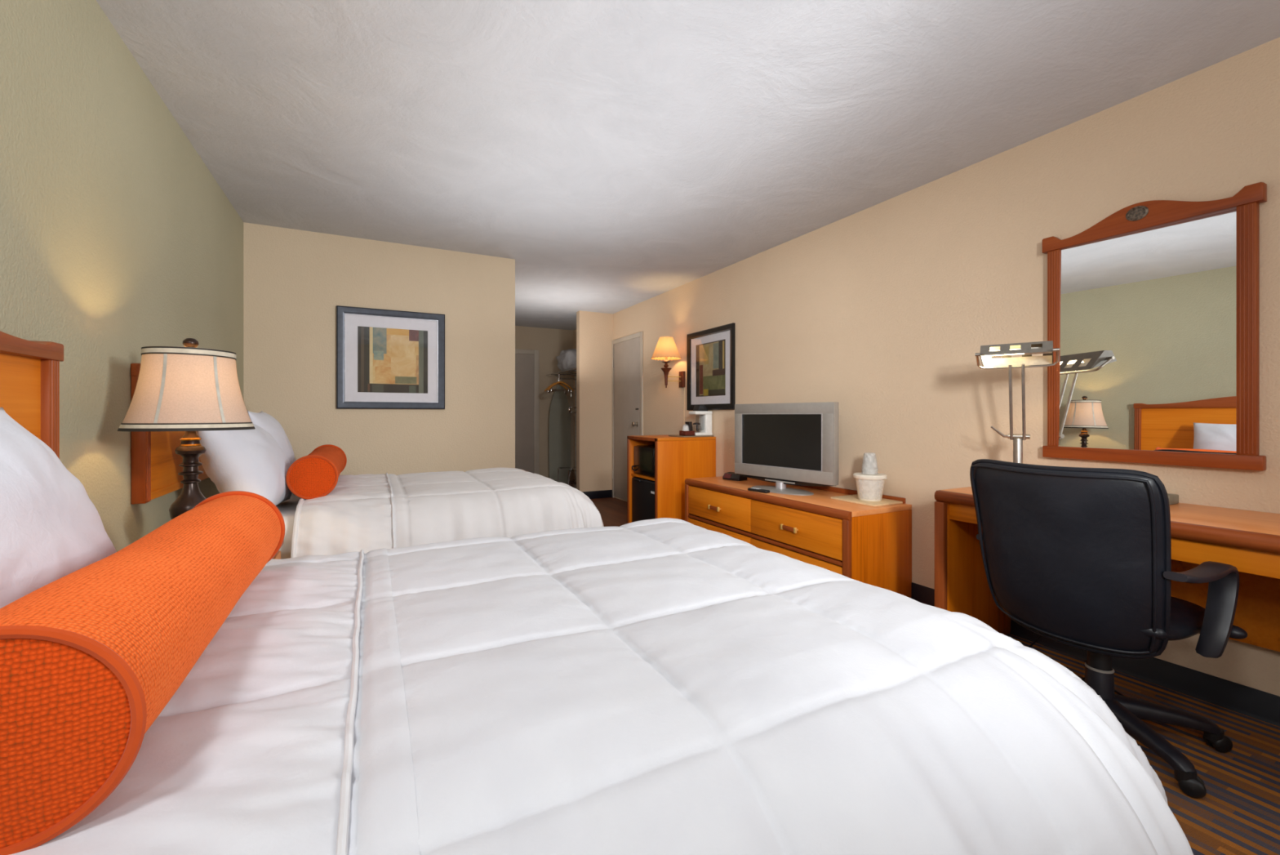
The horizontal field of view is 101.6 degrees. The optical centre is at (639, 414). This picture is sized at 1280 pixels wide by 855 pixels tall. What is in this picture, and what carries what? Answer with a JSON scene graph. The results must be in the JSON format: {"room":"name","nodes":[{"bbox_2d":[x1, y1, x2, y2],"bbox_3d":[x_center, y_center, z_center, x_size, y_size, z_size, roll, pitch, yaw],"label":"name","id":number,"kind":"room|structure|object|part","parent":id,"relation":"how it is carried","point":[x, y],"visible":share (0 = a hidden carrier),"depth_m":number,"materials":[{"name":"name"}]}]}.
{"room":"hotel room","nodes":[
{"label":"hotel room","id":0,"kind":"room"},
{"bbox_2d":[0,0,243,551],"bbox_3d":[-1.251,-0.118,0.592,0.100,2.440,6.998,0,0,-27],"label":"wall","id":1,"kind":"structure","parent":0,"point":[117,239],"depth_m":1.70,"materials":[{"name":"beige paint"}]},
{"bbox_2d":[0,331,63,458],"bbox_3d":[-1.246,0.045,0.749,0.051,0.576,1.472,0,0,-27],"label":"headboard","id":2,"kind":"object","parent":1,"relation":"attached to","point":[29,370],"visible":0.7,"depth_m":1.32,"materials":[{"name":"brown wood"}]},
{"bbox_3d":[-1.257,0.086,0.743,0.025,0.493,1.392,0,0,-27],"label":"panel","id":3,"kind":"part","parent":2,"relation":"part of","materials":[{"name":"brown wood"}]},
{"bbox_3d":[-1.246,-0.193,0.749,0.051,0.100,1.472,0,0,-27],"label":"cap rail","id":4,"kind":"part","parent":2,"relation":"part of","materials":[{"name":"brown wood"}]},
{"bbox_2d":[130,363,208,504],"bbox_3d":[-2.194,0.045,2.588,0.051,0.576,1.468,0,0,-27],"label":"headboard","id":5,"kind":"object","parent":1,"relation":"attached to","point":[155,468],"visible":0.2,"depth_m":2.06,"materials":[{"name":"brown wood"}]},
{"bbox_3d":[-2.194,-0.193,2.588,0.051,0.100,1.468,0,0,-27],"label":"cap rail","id":6,"kind":"part","parent":5,"relation":"part of","materials":[{"name":"brown wood"}]},
{"bbox_3d":[-2.206,0.086,2.583,0.025,0.493,1.388,0,0,-27],"label":"panel","id":7,"kind":"part","parent":5,"relation":"part of","materials":[{"name":"brown wood"}]},
{"bbox_2d":[243,222,515,475],"bbox_3d":[-1.948,-0.118,4.124,1.896,2.440,0.120,0,0,-27],"label":"wall","id":8,"kind":"structure","parent":0,"point":[295,281],"depth_m":4.01,"materials":[{"name":"beige paint"}]},
{"bbox_2d":[336,305,444,408],"bbox_3d":[-1.919,-0.425,4.054,0.760,0.765,0.026,0,0,-27],"label":"framed picture","id":9,"kind":"object","parent":8,"relation":"attached to","point":[386,358],"visible":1,"depth_m":4.05,"materials":[{"name":"wood"}]},
{"bbox_2d":[357,325,427,393],"bbox_3d":[-1.919,-0.418,4.065,0.500,0.506,0.003,0,0,-27],"label":"art print","id":10,"kind":"object","parent":9,"relation":"attached to","point":[392,359],"depth_m":4.06,"materials":[{"name":"paper"}]},
{"bbox_2d":[515,325,573,484],"bbox_3d":[-1.917,-0.118,7.922,1.881,2.440,0.100,0,0,-27],"label":"wall","id":11,"kind":"structure","parent":0,"point":[550,342],"depth_m":8.11,"materials":[{"name":"paint"}]},
{"bbox_2d":[515,353,533,473],"bbox_3d":[-1.966,0.082,7.832,0.760,2.000,0.014,0,0,-27],"label":"door","id":12,"kind":"structure","parent":11,"relation":"in","point":[524,363],"depth_m":7.93,"materials":[{"name":"grey paint"}]},
{"bbox_2d":[515,348,539,474],"bbox_3d":[-1.964,0.057,7.829,0.920,2.090,0.022,0,0,-27],"label":"trim","id":13,"kind":"structure","parent":11,"relation":"attached to","point":[536,353],"depth_m":8.01,"materials":[{"name":"paint"}]},
{"bbox_2d":[576,311,613,491],"bbox_3d":[-0.595,-0.118,6.891,0.476,2.440,0.110,0,0,-27],"label":"wall","id":14,"kind":"structure","parent":0,"point":[594,330],"depth_m":6.83,"materials":[{"name":"beige paint"}]},
{"bbox_2d":[582,489,612,498],"bbox_3d":[-0.570,1.052,6.838,0.481,0.100,0.008,0,0,-27],"label":"baseboard","id":15,"kind":"structure","parent":14,"relation":"attached to","point":[604,493],"depth_m":6.85,"materials":[{"name":"black plastic"}]},
{"bbox_2d":[96,0,1279,330],"bbox_3d":[-0.353,-1.388,2.951,3.857,0.100,10.370,0,0,-27],"label":"ceiling","id":16,"kind":"structure","parent":0,"point":[624,154],"depth_m":2.27,"materials":[{"name":"white paint"}]},
{"bbox_2d":[568,484,1279,854],"bbox_3d":[-0.353,1.152,2.951,3.857,0.100,10.370,0,0,-27],"label":"floor","id":17,"kind":"structure","parent":0,"point":[1238,813],"depth_m":1.62,"materials":[{"name":"carpet"}]},
{"bbox_2d":[271,539,284,559],"bbox_3d":[-1.518,0.796,1.777,0.492,0.612,0.550,0,0,-27],"label":"nightstand","id":18,"kind":"object","parent":17,"relation":"on","point":[277,556],"visible":0.03,"depth_m":2.03,"materials":[{"name":"brown wood"}]},
{"bbox_2d":[117,337,255,519],"bbox_3d":[-1.527,0.116,1.773,0.354,0.749,0.354,0,0,-27],"label":"table lamp","id":19,"kind":"object","parent":18,"relation":"on","point":[189,388],"visible":0.92,"depth_m":1.68,"materials":[{"name":"beige fabric"}]},
{"bbox_3d":[-1.527,-0.082,1.773,0.350,0.268,0.350,0,0,-27],"label":"lamp shade","id":20,"kind":"part","parent":19,"relation":"part of","materials":[{"name":"beige fabric"}]},
{"bbox_3d":[-1.334,0.622,1.872,0.016,0.160,0.460,0,0,-27],"label":"drawer","id":21,"kind":"part","parent":18,"relation":"part of","materials":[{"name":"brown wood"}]},
{"bbox_2d":[275,493,300,559],"bbox_3d":[-1.370,0.778,3.006,1.781,0.648,1.200,0,0,-27],"label":"bed","id":22,"kind":"object","parent":17,"relation":"on","point":[287,508],"visible":0.02,"depth_m":2.31,"materials":[{"name":"white fabric"}]},
{"bbox_2d":[196,423,292,505],"bbox_3d":[-1.810,0.234,2.414,0.314,0.419,0.630,0,0,-27],"label":"pillow","id":23,"kind":"object","parent":22,"relation":"on","point":[251,460],"visible":0.68,"depth_m":2.20,"materials":[{"name":"white fabric"}]},
{"bbox_2d":[247,410,295,464],"bbox_3d":[-2.132,0.202,3.008,0.244,0.447,0.627,0,0,-27],"label":"pillow","id":24,"kind":"object","parent":22,"relation":"on","point":[264,420],"visible":0.38,"depth_m":2.88,"materials":[{"name":"white fabric"}]},
{"bbox_2d":[290,467,604,557],"bbox_3d":[-1.086,0.785,3.160,1.568,0.818,1.579,0,0,-27],"label":"comforter","id":25,"kind":"object","parent":22,"relation":"on","point":[367,512],"visible":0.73,"depth_m":2.57,"materials":[{"name":"white fabric"}]},
{"bbox_2d":[285,444,346,499],"bbox_3d":[-1.762,0.296,2.883,0.210,0.210,0.984,0,0,-27],"label":"bolster","id":26,"kind":"object","parent":25,"relation":"on","point":[315,474],"visible":1,"depth_m":2.46,"materials":[{"name":"orange fabric"}]},
{"bbox_3d":[-1.981,0.296,3.310,0.210,0.210,0.012,0,0,-27],"label":"welt cord","id":27,"kind":"part","parent":26,"relation":"part of","materials":[{"name":"orange fabric"}]},
{"bbox_2d":[548,384,570,483],"bbox_3d":[-1.254,0.307,8.120,0.350,1.530,0.065,0,0,-27],"label":"ironing board","id":28,"kind":"object","parent":17,"relation":"on","point":[559,417],"visible":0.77,"depth_m":8.09,"materials":[{"name":"grey fabric"}]},
{"bbox_2d":[557,466,576,487],"bbox_3d":[-0.901,0.939,7.489,0.434,0.327,0.454,0,0,-27],"label":"luggage rack","id":29,"kind":"object","parent":17,"relation":"on","point":[566,467],"visible":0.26,"depth_m":7.50,"materials":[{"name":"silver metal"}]},
{"bbox_2d":[568,467,576,484],"bbox_3d":[-0.998,0.884,7.547,0.110,0.235,0.132,0,0,-27],"label":"iron","id":30,"kind":"object","parent":29,"relation":"on","point":[572,480],"visible":0.87,"depth_m":7.49,"materials":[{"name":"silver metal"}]},
{"bbox_2d":[631,476,654,522],"bbox_3d":[0.279,0.855,4.988,0.586,0.495,0.497,0,0,-27],"label":"mini fridge","id":31,"kind":"object","parent":17,"relation":"on","point":[642,489],"visible":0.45,"depth_m":4.87,"materials":[{"name":"black metal"}]},
{"bbox_2d":[626,434,715,523],"bbox_3d":[0.292,0.655,4.992,0.637,0.893,0.592,0,0,-27],"label":"base cabinet","id":32,"kind":"object","parent":17,"relation":"on","point":[677,459],"visible":0.62,"depth_m":4.71,"materials":[{"name":"brown wood"}]},
{"bbox_3d":[0.168,0.669,5.246,0.625,0.865,0.028,0,0,-27],"label":"panel","id":33,"kind":"part","parent":32,"relation":"part of","materials":[{"name":"brown wood"}]},
{"bbox_3d":[0.014,0.656,4.849,0.012,0.892,0.592,0,0,-27],"label":"edge trim","id":34,"kind":"part","parent":32,"relation":"part of","materials":[{"name":"brown wood"}]},
{"bbox_2d":[631,472,654,480],"bbox_3d":[0.298,0.587,4.995,0.586,0.020,0.536,0,0,-27],"label":"shelf","id":35,"kind":"object","parent":32,"relation":"attached to","point":[633,474],"depth_m":4.91,"materials":[{"name":"brown wood"}]},
{"bbox_2d":[631,444,654,476],"bbox_3d":[0.267,0.437,4.994,0.562,0.270,0.477,0,0,-27],"label":"microwave","id":36,"kind":"object","parent":32,"relation":"on","point":[644,455],"visible":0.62,"depth_m":4.90,"materials":[{"name":"black plastic"}]},
{"bbox_3d":[0.149,0.437,4.704,0.025,0.260,0.060,0,0,-27],"label":"control panel","id":37,"kind":"part","parent":36,"relation":"part of","materials":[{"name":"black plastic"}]},
{"bbox_3d":[0.426,0.669,4.745,0.625,0.865,0.028,0,0,-27],"label":"panel","id":38,"kind":"part","parent":32,"relation":"part of","materials":[{"name":"brown wood"}]},
{"bbox_2d":[668,434,713,437],"bbox_3d":[0.482,0.203,4.931,0.335,0.012,0.275,0,0,-27],"label":"serving tray","id":39,"kind":"object","parent":32,"relation":"on","point":[677,435],"visible":0.79,"depth_m":4.83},
{"bbox_2d":[679,430,694,435],"bbox_3d":[0.435,0.174,4.825,0.105,0.045,0.100,0,0,-27],"label":"condiment caddy","id":40,"kind":"object","parent":39,"relation":"on","point":[682,433],"visible":0.93,"depth_m":4.79,"materials":[{"name":"brown wood"}]},
{"bbox_2d":[682,425,688,431],"bbox_3d":[0.422,0.139,4.819,0.078,0.100,0.077,0,0,-27],"label":"paper cup","id":41,"kind":"object","parent":40,"relation":"in","point":[685,428],"visible":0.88,"depth_m":4.80,"materials":[{"name":"white paper"}]},
{"bbox_2d":[684,421,693,431],"bbox_3d":[0.455,0.129,4.836,0.040,0.124,0.076,0,0,-27],"label":"packet","id":42,"kind":"object","parent":40,"relation":"in","point":[689,424],"visible":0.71,"depth_m":4.80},
{"bbox_2d":[688,404,712,435],"bbox_3d":[0.572,0.054,4.905,0.190,0.285,0.134,0,0,-27],"label":"coffee maker","id":43,"kind":"object","parent":39,"relation":"on","point":[705,415],"visible":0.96,"depth_m":4.88,"materials":[{"name":"white plastic"}]},
{"bbox_3d":[0.567,-0.059,4.908,0.115,0.059,0.095,0,0,-27],"label":"lid","id":44,"kind":"part","parent":43,"relation":"part of","materials":[{"name":"black plastic"}]},
{"bbox_3d":[0.621,0.087,4.935,0.075,0.180,0.117,0,0,-27],"label":"water tank","id":45,"kind":"part","parent":43,"relation":"part of","materials":[{"name":"white plastic"}]},
{"bbox_2d":[684,475,911,597],"bbox_3d":[0.985,0.803,3.725,0.564,0.598,1.680,0,0,-27],"label":"dresser","id":46,"kind":"object","parent":17,"relation":"on","point":[872,545],"visible":0.62,"depth_m":3.14,"materials":[{"name":"brown wood"}]},
{"bbox_3d":[0.395,0.842,4.342,0.030,0.520,0.042,0,0,-27],"label":"corner post","id":47,"kind":"part","parent":46,"relation":"part of","materials":[{"name":"brown wood"}]},
{"bbox_3d":[0.559,0.710,3.954,0.010,0.028,0.110,0,0,-27],"label":"handle","id":48,"kind":"part","parent":46,"relation":"part of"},
{"bbox_3d":[0.591,0.942,3.970,0.022,0.170,0.793,0,0,-27],"label":"drawer","id":49,"kind":"part","parent":46,"relation":"part of","materials":[{"name":"brown wood"}]},
{"bbox_3d":[0.591,0.704,3.970,0.022,0.227,0.793,0,0,-27],"label":"drawer","id":50,"kind":"part","parent":46,"relation":"part of","materials":[{"name":"brown wood"}]},
{"bbox_2d":[722,471,746,480],"bbox_3d":[0.779,0.509,4.294,0.120,0.056,0.170,0,0,-41],"label":"alarm clock","id":51,"kind":"object","parent":46,"relation":"on","point":[729,475],"visible":0.83,"depth_m":4.25,"materials":[{"name":"black plastic"}]},
{"bbox_2d":[747,487,769,493],"bbox_3d":[0.824,0.526,3.619,0.045,0.022,0.170,0,0,-36],"label":"remote control","id":52,"kind":"object","parent":46,"relation":"on","point":[753,489],"visible":1,"depth_m":3.59,"materials":[{"name":"black plastic"}]},
{"bbox_3d":[0.781,0.837,3.620,0.044,0.020,1.596,0,0,-27],"label":"divider rail","id":53,"kind":"part","parent":46,"relation":"part of","materials":[{"name":"brown wood"}]},
{"bbox_3d":[0.770,0.562,3.614,0.030,0.050,1.680,0,0,-27],"label":"rail","id":54,"kind":"part","parent":46,"relation":"part of","materials":[{"name":"brown wood"}]},
{"bbox_2d":[734,401,839,495],"bbox_3d":[0.994,0.229,3.660,0.250,0.614,0.856,0,0,-36],"label":"television","id":55,"kind":"object","parent":46,"relation":"on","point":[792,443],"visible":0.98,"depth_m":3.59,"materials":[{"name":"silver metal"}]},
{"bbox_2d":[764,478,795,484],"bbox_3d":[0.977,0.469,3.651,0.004,0.010,0.260,0,0,-36],"label":"speaker grille","id":56,"kind":"object","parent":55,"relation":"attached to","point":[778,481],"depth_m":3.63,"materials":[{"name":"silver metal"}]},
{"bbox_3d":[0.924,0.710,3.245,0.010,0.028,0.110,0,0,-27],"label":"handle","id":57,"kind":"part","parent":46,"relation":"part of","materials":[{"name":"brown wood"}]},
{"bbox_3d":[0.956,0.942,3.262,0.022,0.170,0.793,0,0,-27],"label":"drawer","id":58,"kind":"part","parent":46,"relation":"part of","materials":[{"name":"brown wood"}]},
{"bbox_3d":[0.956,0.704,3.262,0.022,0.227,0.793,0,0,-27],"label":"drawer","id":59,"kind":"part","parent":46,"relation":"part of","materials":[{"name":"brown wood"}]},
{"bbox_3d":[1.218,0.520,3.867,0.020,0.033,1.640,0,0,-27],"label":"rail","id":60,"kind":"part","parent":46,"relation":"part of","materials":[{"name":"brown wood"}]},
{"bbox_3d":[1.145,0.842,2.886,0.030,0.520,0.042,0,0,-27],"label":"corner post","id":61,"kind":"part","parent":46,"relation":"part of","materials":[{"name":"brown wood"}]},
{"bbox_2d":[830,493,902,506],"bbox_3d":[1.395,0.530,3.223,0.252,0.014,0.328,0,0,-27],"label":"serving tray","id":62,"kind":"object","parent":46,"relation":"on","point":[849,498],"visible":0.84,"depth_m":3.15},
{"bbox_2d":[853,471,887,501],"bbox_3d":[1.408,0.443,3.195,0.191,0.160,0.191,0,0,22],"label":"ice bucket","id":63,"kind":"object","parent":62,"relation":"on","point":[869,487],"visible":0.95,"depth_m":3.13,"materials":[{"name":"beige plastic"}]},
{"bbox_2d":[862,453,878,474],"bbox_3d":[1.408,0.298,3.195,0.094,0.129,0.094,0,0,-27],"label":"cup stack","id":64,"kind":"object","parent":63,"relation":"on","point":[869,464],"visible":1,"depth_m":3.16,"materials":[{"name":"white plastic"}]},
{"bbox_2d":[862,471,877,474],"bbox_3d":[1.408,0.314,3.195,0.091,0.098,0.091,0,0,-27],"label":"cup","id":65,"kind":"object","parent":64,"relation":"on","point":[866,473],"depth_m":3.16,"materials":[{"name":"white plastic"}]},
{"bbox_2d":[862,469,878,472],"bbox_3d":[1.408,0.302,3.195,0.091,0.098,0.091,0,0,-27],"label":"cup","id":66,"kind":"object","parent":64,"relation":"on","point":[863,470],"depth_m":3.16,"materials":[{"name":"white plastic"}]},
{"bbox_3d":[1.408,0.377,3.195,0.192,0.027,0.192,0,0,-27],"label":"lid","id":67,"kind":"part","parent":63,"relation":"part of","materials":[{"name":"beige plastic"}]},
{"bbox_3d":[1.389,0.835,3.002,0.509,0.535,0.025,0,0,-27],"label":"panel","id":68,"kind":"part","parent":46,"relation":"part of","materials":[{"name":"brown wood"}]},
{"bbox_2d":[1028,635,1041,647],"bbox_3d":[1.704,0.980,2.341,0.543,0.237,0.204,0,0,-27],"label":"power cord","id":69,"kind":"object","parent":17,"relation":"on","point":[1039,636],"visible":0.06,"depth_m":2.44,"materials":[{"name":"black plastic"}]},
{"bbox_2d":[934,486,1279,651],"bbox_3d":[2.010,0.727,1.752,0.549,0.750,1.773,0,0,-27],"label":"desk","id":70,"kind":"object","parent":17,"relation":"on","point":[1247,540],"visible":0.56,"depth_m":1.89,"materials":[{"name":"brown wood"}]},
{"bbox_3d":[1.628,0.745,2.526,0.519,0.714,0.045,0,0,-27],"label":"panel","id":71,"kind":"part","parent":70,"relation":"part of","materials":[{"name":"brown wood"}]},
{"bbox_2d":[975,340,1059,462],"bbox_3d":[1.710,0.021,2.365,0.300,0.662,0.287,0,0,39],"label":"desk lamp","id":72,"kind":"object","parent":70,"relation":"on","point":[1026,349],"visible":0.7,"depth_m":2.34,"materials":[{"name":"silver metal"}]},
{"bbox_3d":[1.679,0.081,2.440,0.070,0.055,0.014,0,0,19],"label":"clamp lever","id":73,"kind":"part","parent":72,"relation":"part of","materials":[{"name":"silver metal"}]},
{"bbox_3d":[1.626,-0.276,2.328,0.145,0.025,0.025,0,0,39],"label":"bulb","id":74,"kind":"part","parent":72,"relation":"part of","materials":[{"name":"white"}]},
{"bbox_3d":[1.694,-0.052,2.383,0.012,0.342,0.107,0,0,39],"label":"arm rod","id":75,"kind":"part","parent":72,"relation":"part of","materials":[{"name":"silver metal"}]},
{"bbox_3d":[1.665,-0.264,2.310,0.256,0.092,0.145,0,0,39],"label":"lamp shade","id":76,"kind":"part","parent":72,"relation":"part of","materials":[{"name":"metal"}]},
{"bbox_3d":[1.731,-0.052,2.354,0.012,0.342,0.107,0,0,39],"label":"arm rod","id":77,"kind":"part","parent":72,"relation":"part of","materials":[{"name":"silver metal"}]},
{"bbox_2d":[1024,346,1052,354],"bbox_3d":[1.719,-0.276,2.253,0.095,0.030,0.030,0,0,39],"label":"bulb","id":78,"kind":"object","parent":72,"relation":"attached to","point":[1031,347],"depth_m":2.25,"materials":[{"name":"plastic"}]},
{"bbox_3d":[1.755,-0.272,2.203,0.026,0.015,0.015,0,0,39],"label":"pivot knob","id":79,"kind":"part","parent":72,"relation":"part of","materials":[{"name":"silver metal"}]},
{"bbox_3d":[1.782,0.378,1.634,0.035,0.052,1.772,0,0,-27],"label":"rail","id":80,"kind":"part","parent":70,"relation":"part of","materials":[{"name":"brown wood"}]},
{"bbox_2d":[1167,493,1178,504],"bbox_3d":[2.063,0.334,2.084,0.092,0.036,0.105,0,0,-27],"label":"wall outlet","id":81,"kind":"object","parent":70,"relation":"on","point":[1173,498],"visible":0.23,"depth_m":2.04,"materials":[{"name":"beige plastic"}]},
{"bbox_3d":[2.215,0.608,1.857,0.018,0.439,1.682,0,0,-27],"label":"modesty panel","id":82,"kind":"part","parent":70,"relation":"part of","materials":[{"name":"brown wood"}]},
{"bbox_2d":[969,458,1247,798],"bbox_3d":[1.588,0.632,1.819,0.636,0.940,0.671,0,0,-27],"label":"office chair","id":83,"kind":"object","parent":17,"relation":"on","point":[1080,557],"visible":0.94,"depth_m":1.63,"materials":[{"name":"black leather"}]},
{"bbox_3d":[1.385,0.465,1.732,0.190,0.595,0.538,0,0,-27],"label":"backrest","id":84,"kind":"part","parent":83,"relation":"part of","materials":[{"name":"black leather"}]},
{"bbox_3d":[1.597,1.013,1.649,0.075,0.083,0.288,0,0,3],"label":"leg","id":85,"kind":"part","parent":83,"relation":"part of","materials":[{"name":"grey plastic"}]},
{"bbox_3d":[1.768,1.013,1.761,0.288,0.083,0.075,0,0,21],"label":"leg","id":86,"kind":"part","parent":83,"relation":"part of","materials":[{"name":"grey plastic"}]},
{"bbox_3d":[1.623,0.659,1.832,0.500,0.105,0.500,0,0,-27],"label":"seat","id":87,"kind":"part","parent":83,"relation":"part of","materials":[{"name":"black leather"}]},
{"bbox_3d":[1.658,0.588,1.534,0.286,0.284,0.072,0,0,-24],"label":"armrest","id":88,"kind":"part","parent":83,"relation":"part of","materials":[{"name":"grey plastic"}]},
{"bbox_3d":[1.737,0.680,1.663,0.049,0.079,0.261,0,0,-40],"label":"adjust lever","id":89,"kind":"part","parent":83,"relation":"part of","materials":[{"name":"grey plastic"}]},
{"bbox_3d":[-0.382,0.791,1.232,1.911,0.622,1.300,0,0,-27],"label":"bed","id":90,"kind":"object","parent":17,"relation":"on","visible":0},
{"bbox_2d":[0,407,116,608],"bbox_3d":[-1.077,0.217,0.812,0.296,0.464,0.700,0,0,-27],"label":"pillow","id":91,"kind":"object","parent":90,"relation":"on","point":[51,528],"visible":0.59,"depth_m":0.86,"materials":[{"name":"white fabric"}]},
{"bbox_2d":[8,517,1193,854],"bbox_3d":[-0.017,0.865,1.280,1.847,0.919,1.808,0,0,-27],"label":"comforter","id":92,"kind":"object","parent":90,"relation":"on","point":[661,686],"visible":0.95,"depth_m":0.78,"materials":[{"name":"white fabric"}]},
{"bbox_2d":[0,490,284,854],"bbox_3d":[-0.835,0.311,0.925,0.222,0.222,1.004,0,0,-27],"label":"bolster","id":93,"kind":"object","parent":92,"relation":"on","point":[91,656],"visible":1,"depth_m":0.54,"materials":[{"name":"orange fabric"}]},
{"bbox_3d":[-0.610,0.311,0.490,0.222,0.222,0.012,0,0,-27],"label":"welt cord","id":94,"kind":"part","parent":93,"relation":"part of","materials":[{"name":"orange fabric"}]},
{"bbox_3d":[-1.059,0.311,1.361,0.222,0.222,0.012,0,0,-27],"label":"welt cord","id":95,"kind":"part","parent":93,"relation":"part of","materials":[{"name":"orange fabric"}]},
{"bbox_2d":[573,37,1279,696],"bbox_3d":[1.316,-0.118,3.811,0.100,2.440,10.370,0,0,-27],"label":"wall","id":96,"kind":"structure","parent":0,"point":[883,311],"depth_m":2.83,"materials":[{"name":"beige paint"}]},
{"bbox_2d":[546,368,576,488],"bbox_3d":[-0.964,0.243,7.586,0.497,1.718,1.370,0,0,-27],"label":"rack","id":97,"kind":"object","parent":96,"relation":"attached to","point":[563,374],"visible":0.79,"depth_m":7.76,"materials":[{"name":"silver metal"}]},
{"bbox_2d":[544,377,568,393],"bbox_3d":[-1.187,-0.418,7.488,0.390,0.230,0.030,0,0,-31],"label":"hanger","id":98,"kind":"object","parent":97,"relation":"hanging from","point":[560,384],"visible":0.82,"depth_m":7.49,"materials":[{"name":"brown wood"}]},
{"bbox_2d":[547,376,573,392],"bbox_3d":[-1.126,-0.428,7.407,0.390,0.230,0.030,0,0,-27],"label":"hanger","id":99,"kind":"object","parent":97,"relation":"hanging from","point":[557,382],"visible":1,"depth_m":7.40,"materials":[{"name":"brown wood"}]},
{"bbox_3d":[-1.212,-0.403,7.363,0.197,0.137,0.030,0,0,-27],"label":"arm","id":100,"kind":"part","parent":99,"relation":"part of","materials":[{"name":"brown wood"}]},
{"bbox_3d":[-1.041,-0.403,7.451,0.197,0.137,0.030,0,0,-27],"label":"arm","id":101,"kind":"part","parent":99,"relation":"part of","materials":[{"name":"brown wood"}]},
{"bbox_2d":[556,348,576,372],"bbox_3d":[-0.958,-0.784,7.615,0.453,0.329,0.588,0,0,-27],"label":"blanket","id":102,"kind":"object","parent":97,"relation":"on","point":[566,360],"visible":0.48,"depth_m":7.38,"materials":[{"name":"white fabric"}]},
{"bbox_3d":[-0.990,-0.512,7.621,0.510,0.152,0.089,0,0,-40],"label":"hanging rod","id":103,"kind":"part","parent":97,"relation":"part of","materials":[{"name":"silver metal"}]},
{"bbox_3d":[-0.949,0.252,7.779,0.043,1.700,0.044,0,0,-27],"label":"post","id":104,"kind":"part","parent":97,"relation":"part of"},
{"bbox_2d":[612,336,639,500],"bbox_3d":[-0.193,0.077,6.564,0.101,2.010,0.787,0,0,-27],"label":"door","id":105,"kind":"structure","parent":96,"relation":"in","point":[627,353],"depth_m":6.62,"materials":[{"name":"grey paint"}]},
{"bbox_3d":[-0.066,0.117,6.283,0.069,0.066,0.066,0,0,-27],"label":"handle","id":106,"kind":"part","parent":105,"relation":"part of","materials":[{"name":"silver metal"}]},
{"bbox_2d":[612,331,643,497],"bbox_3d":[-0.167,0.059,6.561,0.018,2.085,0.868,0,0,-27],"label":"trim","id":107,"kind":"structure","parent":96,"relation":"attached to","point":[640,334],"depth_m":6.28,"materials":[{"name":"paint"}]},
{"bbox_2d":[651,336,684,391],"bbox_3d":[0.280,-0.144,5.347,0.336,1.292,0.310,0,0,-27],"label":"wall sconce","id":108,"kind":"object","parent":96,"relation":"attached to","point":[666,349],"visible":1,"depth_m":5.28,"materials":[{"name":"beige fabric"}]},
{"bbox_3d":[0.268,-0.678,5.341,0.304,0.223,0.304,0,0,-27],"label":"lamp shade","id":109,"kind":"part","parent":108,"relation":"part of","materials":[{"name":"beige fabric"}]},
{"bbox_3d":[0.268,-0.405,5.341,0.110,0.270,0.110,0,0,-27],"label":"stem","id":110,"kind":"part","parent":108,"relation":"part of","materials":[{"name":"brown wood"}]},
{"bbox_3d":[0.345,-0.364,5.357,0.157,0.051,0.013,0,0,-13],"label":"swing arm","id":111,"kind":"part","parent":108,"relation":"part of","materials":[{"name":"gold metal"}]},
{"bbox_2d":[686,322,735,409],"bbox_3d":[0.657,-0.425,4.949,0.026,0.765,0.760,0,0,-27],"label":"framed picture","id":112,"kind":"object","parent":96,"relation":"attached to","point":[710,353],"visible":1,"depth_m":4.92,"materials":[{"name":"paint"}]},
{"bbox_2d":[695,338,725,396],"bbox_3d":[0.666,-0.428,4.953,0.002,0.516,0.496,0,0,-27],"label":"art print","id":113,"kind":"object","parent":112,"relation":"attached to","point":[710,354],"depth_m":4.94,"materials":[{"name":"paper"}]},
{"bbox_2d":[911,582,1279,726],"bbox_3d":[1.826,1.051,2.696,0.016,0.102,7.720,0,0,-27],"label":"baseboard","id":114,"kind":"structure","parent":96,"relation":"attached to","point":[1252,702],"depth_m":2.06,"materials":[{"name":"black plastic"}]},
{"bbox_2d":[1042,182,1266,471],"bbox_3d":[2.077,-0.337,2.172,0.049,1.078,0.690,0,0,-27],"label":"wall mirror","id":115,"kind":"object","parent":96,"relation":"attached to","point":[1153,307],"visible":0.94,"depth_m":2.11,"materials":[{"name":"brown wood"}]},
{"bbox_2d":[1058,208,1235,453],"bbox_3d":[2.087,-0.308,2.166,0.014,0.936,0.584,0,0,-29],"label":"mirror glass","id":116,"kind":"object","parent":115,"relation":"on","point":[1147,308],"depth_m":2.14,"materials":[{"name":"silver"}]},
{"bbox_3d":[2.080,0.175,2.173,0.040,0.054,0.688,0,0,-27],"label":"rail","id":117,"kind":"part","parent":115,"relation":"part of","materials":[{"name":"brown wood"}]},
{"bbox_3d":[2.079,-0.820,2.173,0.042,0.112,0.690,0,0,-27],"label":"cap rail","id":118,"kind":"part","parent":115,"relation":"part of","materials":[{"name":"brown wood"}]}
]}

